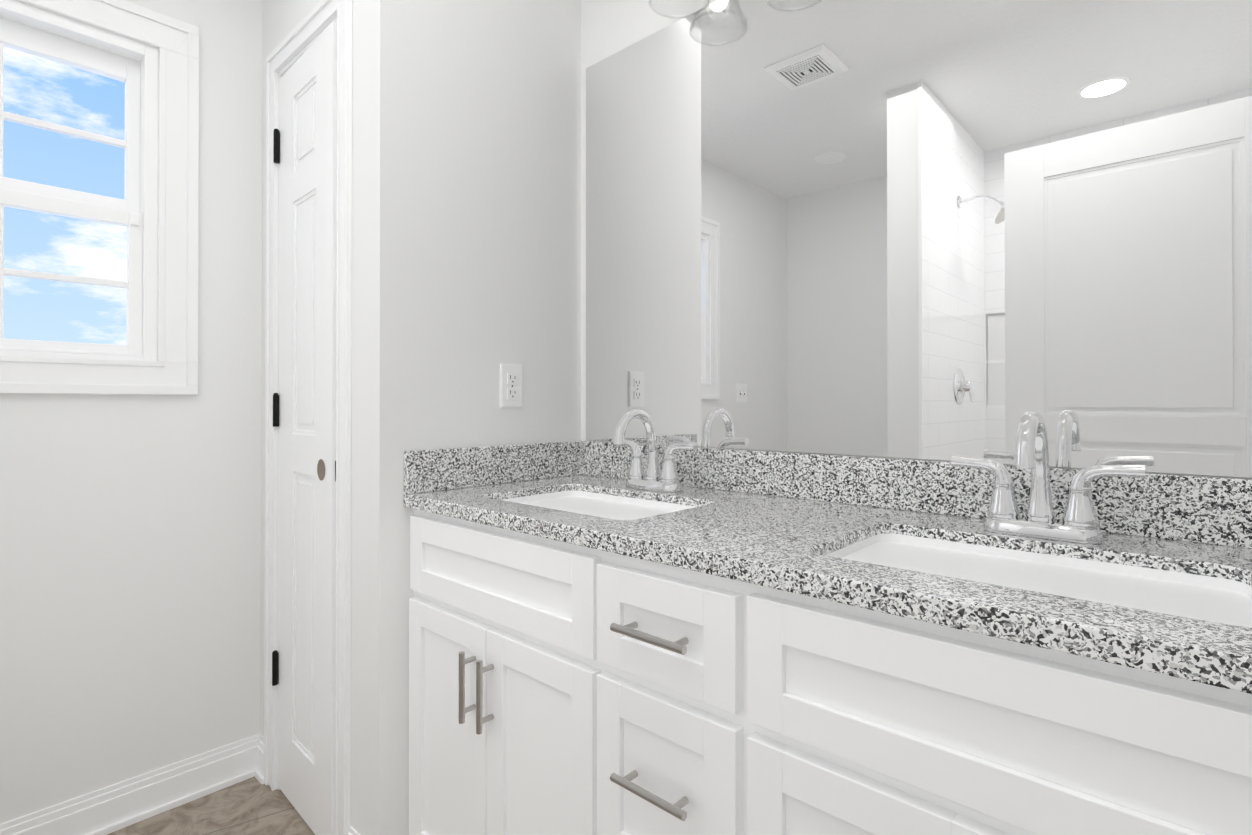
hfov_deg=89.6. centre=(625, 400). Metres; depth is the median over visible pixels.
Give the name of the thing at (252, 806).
floor
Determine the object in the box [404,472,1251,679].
countertop
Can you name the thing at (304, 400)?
closet door
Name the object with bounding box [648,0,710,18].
sconce
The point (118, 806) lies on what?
baseboard
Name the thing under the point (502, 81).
wall
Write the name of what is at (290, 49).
door frame
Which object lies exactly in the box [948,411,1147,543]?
faucet
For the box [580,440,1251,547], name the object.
backsplash
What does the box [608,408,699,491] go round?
faucet
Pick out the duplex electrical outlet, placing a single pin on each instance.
(510, 385)
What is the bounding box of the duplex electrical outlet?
[500,364,522,407]
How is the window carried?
in the wall at (132, 573)
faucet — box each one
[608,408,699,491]
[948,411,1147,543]
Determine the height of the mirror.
1.082 m
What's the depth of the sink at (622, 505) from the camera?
1.50 m
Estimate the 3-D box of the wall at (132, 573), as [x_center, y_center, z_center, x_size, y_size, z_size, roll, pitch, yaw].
[-1.621,-0.137,1.414,0.100,2.500,2.860,0,0,42]
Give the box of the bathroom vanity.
[404,500,1251,834]
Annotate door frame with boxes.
[264,0,351,834]
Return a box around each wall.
[0,0,251,823]
[248,0,419,834]
[420,0,583,449]
[584,0,1251,478]
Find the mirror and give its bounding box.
[586,0,1251,477]
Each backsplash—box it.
[404,440,579,491]
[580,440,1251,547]
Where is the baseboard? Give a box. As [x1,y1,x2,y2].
[0,733,263,834]
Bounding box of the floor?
[107,776,314,834]
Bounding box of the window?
[0,0,198,394]
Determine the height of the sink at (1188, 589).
0.156 m
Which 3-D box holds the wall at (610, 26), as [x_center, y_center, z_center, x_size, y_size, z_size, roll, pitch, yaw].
[0.214,-0.136,1.606,2.310,2.500,0.100,0,0,42]
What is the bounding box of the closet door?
[272,21,336,834]
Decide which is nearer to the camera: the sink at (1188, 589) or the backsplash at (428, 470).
the sink at (1188, 589)
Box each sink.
[520,488,671,515]
[852,532,1223,611]
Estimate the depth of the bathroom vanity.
0.82 m
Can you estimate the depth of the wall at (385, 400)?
1.44 m

